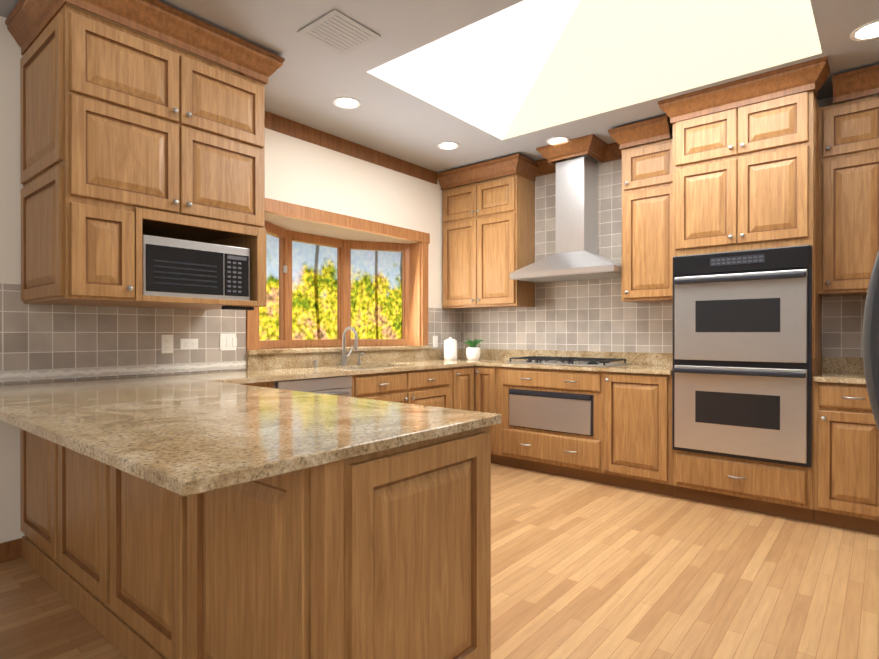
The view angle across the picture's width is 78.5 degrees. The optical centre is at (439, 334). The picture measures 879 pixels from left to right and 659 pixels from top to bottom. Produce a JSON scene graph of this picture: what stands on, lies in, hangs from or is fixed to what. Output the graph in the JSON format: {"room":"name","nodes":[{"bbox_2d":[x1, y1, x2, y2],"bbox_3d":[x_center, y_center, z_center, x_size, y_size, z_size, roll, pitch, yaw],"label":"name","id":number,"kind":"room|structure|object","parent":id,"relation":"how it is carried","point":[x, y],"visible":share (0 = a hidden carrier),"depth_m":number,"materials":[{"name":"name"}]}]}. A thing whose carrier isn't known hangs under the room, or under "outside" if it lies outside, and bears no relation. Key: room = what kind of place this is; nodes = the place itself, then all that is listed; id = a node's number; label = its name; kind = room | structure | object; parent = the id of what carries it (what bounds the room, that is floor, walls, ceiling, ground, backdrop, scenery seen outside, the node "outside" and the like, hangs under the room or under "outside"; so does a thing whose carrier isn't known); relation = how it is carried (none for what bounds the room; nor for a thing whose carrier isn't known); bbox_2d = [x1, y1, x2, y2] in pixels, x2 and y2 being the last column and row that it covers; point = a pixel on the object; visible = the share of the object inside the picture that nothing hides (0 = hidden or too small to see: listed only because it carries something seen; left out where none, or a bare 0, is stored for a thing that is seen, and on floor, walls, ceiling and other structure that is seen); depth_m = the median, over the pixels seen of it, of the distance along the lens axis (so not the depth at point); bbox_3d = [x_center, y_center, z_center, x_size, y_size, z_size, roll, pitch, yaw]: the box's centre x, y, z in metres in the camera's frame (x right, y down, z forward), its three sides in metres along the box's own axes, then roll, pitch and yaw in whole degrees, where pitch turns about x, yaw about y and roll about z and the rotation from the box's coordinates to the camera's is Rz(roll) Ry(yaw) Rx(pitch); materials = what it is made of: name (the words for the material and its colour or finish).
{"room":"kitchen","nodes":[
{"label":"kitchen","id":0,"kind":"room"},
{"bbox_2d":[0,16,461,542],"bbox_3d":[-2.367,-0.286,2.777,0.172,2.920,8.300,0,0,40],"label":"wall","id":1,"kind":"structure","parent":0,"point":[44,342],"depth_m":3.40,"materials":[{"name":"beige paint"}]},
{"bbox_2d":[0,538,21,562],"bbox_3d":[-3.527,1.129,1.254,0.017,0.100,4.148,0,0,40],"label":"baseboard","id":2,"kind":"structure","parent":1,"relation":"attached to","point":[11,550],"depth_m":2.80,"materials":[{"name":"brown wood"}]},
{"bbox_2d":[5,0,284,309],"bbox_3d":[-1.579,-0.887,2.978,0.782,1.480,1.148,0,0,40],"label":"upper cabinet","id":3,"kind":"object","parent":1,"relation":"attached to","point":[129,139],"visible":1,"depth_m":2.65,"materials":[{"name":"brown wood"}]},
{"bbox_2d":[142,235,249,300],"bbox_3d":[-1.492,-0.347,3.073,0.540,0.311,0.585,0,0,40],"label":"microwave","id":4,"kind":"object","parent":3,"relation":"in","point":[171,267],"visible":0.81,"depth_m":2.87,"materials":[{"name":"grey plastic"}]},
{"bbox_2d":[161,335,172,352],"bbox_3d":[-1.725,0.057,3.415,0.009,0.117,0.072,0,0,40],"label":"electrical outlet plate","id":5,"kind":"object","parent":1,"relation":"attached to","point":[166,340],"depth_m":3.41,"materials":[{"name":"white plastic"}]},
{"bbox_2d":[180,339,197,349],"bbox_3d":[-1.636,0.060,3.523,0.009,0.072,0.117,0,0,40],"label":"electrical outlet plate","id":6,"kind":"object","parent":1,"relation":"attached to","point":[185,344],"depth_m":3.52,"materials":[{"name":"white plastic"}]},
{"bbox_2d":[220,334,236,350],"bbox_3d":[-1.464,0.049,3.730,0.009,0.117,0.124,0,0,40],"label":"electrical outlet plate","id":7,"kind":"object","parent":1,"relation":"attached to","point":[228,342],"depth_m":3.73,"materials":[{"name":"white plastic"}]},
{"bbox_2d":[259,346,389,349],"bbox_3d":[-0.918,0.123,4.740,0.483,0.030,1.790,0,0,40],"label":"window sill","id":8,"kind":"structure","parent":1,"relation":"attached to","point":[318,347],"depth_m":4.65,"materials":[{"name":"brown wood"}]},
{"bbox_2d":[246,198,429,354],"bbox_3d":[-0.978,-0.410,4.788,0.636,1.195,2.000,0,0,40],"label":"window","id":9,"kind":"structure","parent":1,"relation":"attached to","point":[286,230],"depth_m":4.96,"materials":[{"name":"brown wood"}]},
{"bbox_2d":[433,336,437,346],"bbox_3d":[-0.039,0.065,5.446,0.009,0.117,0.072,0,0,40],"label":"electrical outlet plate","id":10,"kind":"object","parent":1,"relation":"attached to","point":[435,338],"depth_m":5.44,"materials":[{"name":"white plastic"}]},
{"bbox_2d":[241,366,473,410],"bbox_3d":[-0.703,0.726,4.136,0.657,0.888,2.547,0,0,40],"label":"base cabinet","id":11,"kind":"object","parent":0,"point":[451,387],"depth_m":4.20,"materials":[{"name":"brown wood"}]},
{"bbox_2d":[0,345,475,392],"bbox_3d":[-0.844,0.289,3.985,0.636,0.362,4.161,0,0,40],"label":"countertop","id":12,"kind":"structure","parent":11,"relation":"on","point":[279,364],"depth_m":4.05,"materials":[{"name":"beige stone"}]},
{"bbox_2d":[313,327,364,366],"bbox_3d":[-0.774,0.090,4.319,0.188,0.316,0.506,0,0,40],"label":"faucet","id":13,"kind":"object","parent":12,"relation":"on","point":[343,360],"visible":1,"depth_m":4.39,"materials":[{"name":"silver metal"}]},
{"bbox_2d":[444,337,456,359],"bbox_3d":[0.110,0.132,5.349,0.136,0.226,0.136,0,0,40],"label":"canister","id":14,"kind":"object","parent":12,"relation":"on","point":[450,348],"visible":0.98,"depth_m":5.29,"materials":[{"name":"white ceramic"}]},
{"bbox_2d":[463,338,483,359],"bbox_3d":[0.361,0.135,5.343,0.222,0.219,0.166,0,0,40],"label":"succulent plant","id":15,"kind":"object","parent":12,"relation":"on","point":[473,351],"visible":1,"depth_m":5.31,"materials":[{"name":"green plant"}]},
{"bbox_2d":[0,463,878,658],"bbox_3d":[0.421,1.231,0.467,7.500,0.100,8.380,0,0,40],"label":"floor","id":16,"kind":"structure","parent":0,"point":[582,569],"depth_m":2.52,"materials":[{"name":"brown wood"}]},
{"bbox_2d":[20,429,51,585],"bbox_3d":[-1.745,0.729,2.894,0.624,0.888,0.690,0,0,40],"label":"base cabinet","id":17,"kind":"object","parent":16,"relation":"on","point":[35,451],"depth_m":2.64,"materials":[{"name":"brown wood"}]},
{"bbox_2d":[52,442,99,632],"bbox_3d":[-1.273,0.730,2.503,0.638,0.888,0.690,0,0,40],"label":"base cabinet","id":18,"kind":"object","parent":16,"relation":"on","point":[75,476],"depth_m":2.27,"materials":[{"name":"brown wood"}]},
{"bbox_2d":[100,462,175,658],"bbox_3d":[-0.796,0.731,2.107,0.638,0.888,0.690,0,0,40],"label":"base cabinet","id":19,"kind":"object","parent":16,"relation":"on","point":[138,516],"depth_m":1.87,"materials":[{"name":"brown wood"}]},
{"bbox_2d":[176,426,490,658],"bbox_3d":[-0.301,0.733,1.696,0.684,0.888,0.690,0,0,40],"label":"base cabinet","id":20,"kind":"object","parent":16,"relation":"on","point":[385,554],"depth_m":1.42,"materials":[{"name":"brown wood"}]},
{"bbox_2d":[0,377,500,496],"bbox_3d":[-0.853,0.271,1.957,1.890,0.030,1.030,0,0,40],"label":"countertop","id":21,"kind":"structure","parent":20,"relation":"on","point":[187,434],"depth_m":1.54,"materials":[{"name":"beige stone"}]},
{"bbox_2d":[474,366,674,496],"bbox_3d":[1.160,0.724,4.597,1.737,0.888,0.654,0,0,40],"label":"base cabinet","id":22,"kind":"object","parent":16,"relation":"on","point":[611,428],"visible":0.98,"depth_m":4.25,"materials":[{"name":"brown wood"}]},
{"bbox_2d":[658,56,829,522],"bbox_3d":[2.135,-0.239,3.760,0.973,2.820,0.692,0,0,40],"label":"tall cabinet","id":23,"kind":"object","parent":16,"relation":"on","point":[745,163],"visible":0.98,"depth_m":3.51,"materials":[{"name":"brown wood"}]},
{"bbox_2d":[672,245,811,467],"bbox_3d":[2.124,0.130,3.748,0.815,1.368,0.641,0,0,40],"label":"double oven","id":24,"kind":"object","parent":23,"relation":"in","point":[742,354],"visible":1,"depth_m":3.50,"materials":[{"name":"grey metal"}]},
{"bbox_2d":[813,381,878,534],"bbox_3d":[2.618,0.728,3.387,0.392,0.888,0.654,0,0,40],"label":"base cabinet","id":25,"kind":"object","parent":16,"relation":"on","point":[845,463],"visible":0.98,"depth_m":3.20,"materials":[{"name":"brown wood"}]},
{"bbox_2d":[813,357,865,383],"bbox_3d":[2.632,0.217,3.390,0.406,0.130,0.636,0,0,40],"label":"countertop","id":26,"kind":"structure","parent":25,"relation":"on","point":[843,369],"depth_m":3.62,"materials":[{"name":"stone"}]},
{"bbox_2d":[862,250,878,430],"bbox_3d":[1.114,0.284,0.780,0.787,1.768,0.910,0,0,40],"label":"refrigerator","id":27,"kind":"object","parent":16,"relation":"on","point":[870,340],"visible":1,"depth_m":0.97,"materials":[{"name":"silver metal"}]},
{"bbox_2d":[0,0,878,172],"bbox_3d":[0.421,-1.699,0.458,7.420,0.120,8.300,0,0,40],"label":"ceiling","id":28,"kind":"structure","parent":0,"point":[309,81],"depth_m":3.32,"materials":[{"name":"grey paint"}]},
{"bbox_2d":[297,9,380,55],"bbox_3d":[-0.547,-1.642,2.939,0.320,0.009,0.320,0,0,40],"label":"ceiling vent","id":29,"kind":"object","parent":28,"relation":"in","point":[338,32],"visible":1,"depth_m":2.92,"materials":[{"name":"grey"}]},
{"bbox_2d":[333,97,360,108],"bbox_3d":[-0.658,-1.645,3.823,0.194,0.007,0.194,0,0,40],"label":"recessed light","id":30,"kind":"object","parent":28,"relation":"in","point":[346,102],"visible":1,"depth_m":3.81,"materials":[{"name":"white glass"}]},
{"bbox_2d":[437,142,459,149],"bbox_3d":[0.078,-1.648,4.694,0.194,0.007,0.194,0,0,40],"label":"recessed light","id":31,"kind":"object","parent":28,"relation":"in","point":[448,145],"visible":1,"depth_m":4.68,"materials":[{"name":"white glass"}]},
{"bbox_2d":[546,136,568,144],"bbox_3d":[1.005,-1.648,4.574,0.194,0.007,0.194,0,0,40],"label":"recessed light","id":32,"kind":"object","parent":28,"relation":"in","point":[553,140],"visible":0.71,"depth_m":4.56,"materials":[{"name":"white glass"}]},
{"bbox_2d":[367,0,821,139],"bbox_3d":[0.889,-2.323,3.258,2.220,1.350,1.550,0,0,40],"label":"skylight","id":33,"kind":"object","parent":28,"relation":"in","point":[523,67],"visible":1,"depth_m":3.73,"materials":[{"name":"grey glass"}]},
{"bbox_2d":[850,20,878,40],"bbox_3d":[2.346,-1.643,2.902,0.214,0.007,0.214,0,0,40],"label":"recessed light","id":34,"kind":"object","parent":28,"relation":"in","point":[868,31],"visible":1,"depth_m":2.92,"materials":[{"name":"white glass"}]},
{"bbox_2d":[476,349,671,374],"bbox_3d":[1.190,0.213,4.586,1.677,0.130,0.636,0,0,40],"label":"countertop","id":35,"kind":"structure","parent":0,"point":[640,362],"depth_m":4.61,"materials":[{"name":"beige stone"}]},
{"bbox_2d":[506,356,629,366],"bbox_3d":[1.095,0.224,4.642,0.910,0.047,0.510,0,0,40],"label":"gas cooktop","id":36,"kind":"object","parent":35,"relation":"in","point":[580,361],"visible":1,"depth_m":4.51,"materials":[{"name":"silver metal"}]},
{"bbox_2d":[462,94,878,356],"bbox_3d":[3.080,-0.288,3.540,7.260,2.920,0.168,0,0,40],"label":"wall","id":37,"kind":"structure","parent":0,"point":[598,315],"depth_m":4.81,"materials":[{"name":"grey tile"}]},
{"bbox_2d":[437,153,538,308],"bbox_3d":[0.475,-0.954,5.311,0.962,1.360,0.422,0,0,40],"label":"upper cabinet","id":38,"kind":"object","parent":37,"relation":"attached to","point":[488,236],"visible":1,"depth_m":5.16,"materials":[{"name":"brown wood"}]},
{"bbox_2d":[510,157,621,282],"bbox_3d":[1.153,-1.010,4.708,0.960,1.024,0.491,0,0,40],"label":"steel range hood","id":39,"kind":"object","parent":37,"relation":"attached to","point":[576,256],"visible":0.92,"depth_m":4.66,"materials":[{"name":"grey metal"}]},
{"bbox_2d":[535,134,621,176],"bbox_3d":[1.181,-1.590,4.747,0.990,0.125,0.407,0,0,40],"label":"crown molding","id":40,"kind":"structure","parent":39,"relation":"attached to","point":[596,148],"depth_m":4.65,"materials":[{"name":"brown wood"}]},
{"bbox_2d":[608,115,672,302],"bbox_3d":[1.688,-0.951,4.285,0.531,1.360,0.452,0,0,40],"label":"upper cabinet","id":41,"kind":"object","parent":37,"relation":"attached to","point":[647,205],"visible":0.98,"depth_m":4.16,"materials":[{"name":"brown wood"}]},
{"bbox_2d":[818,64,878,295],"bbox_3d":[2.700,-0.948,3.465,0.412,1.360,0.422,0,0,40],"label":"upper cabinet","id":42,"kind":"object","parent":37,"relation":"attached to","point":[848,190],"visible":1,"depth_m":3.38,"materials":[{"name":"brown wood"}]},
{"label":"outside","id":43,"kind":"structure","parent":0,"visible":0},
{"bbox_2d":[259,234,401,346],"bbox_3d":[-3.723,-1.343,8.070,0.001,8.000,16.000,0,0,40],"label":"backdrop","id":44,"kind":"structure","parent":43,"point":[376,294],"depth_m":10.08,"materials":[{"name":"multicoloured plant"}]}
]}

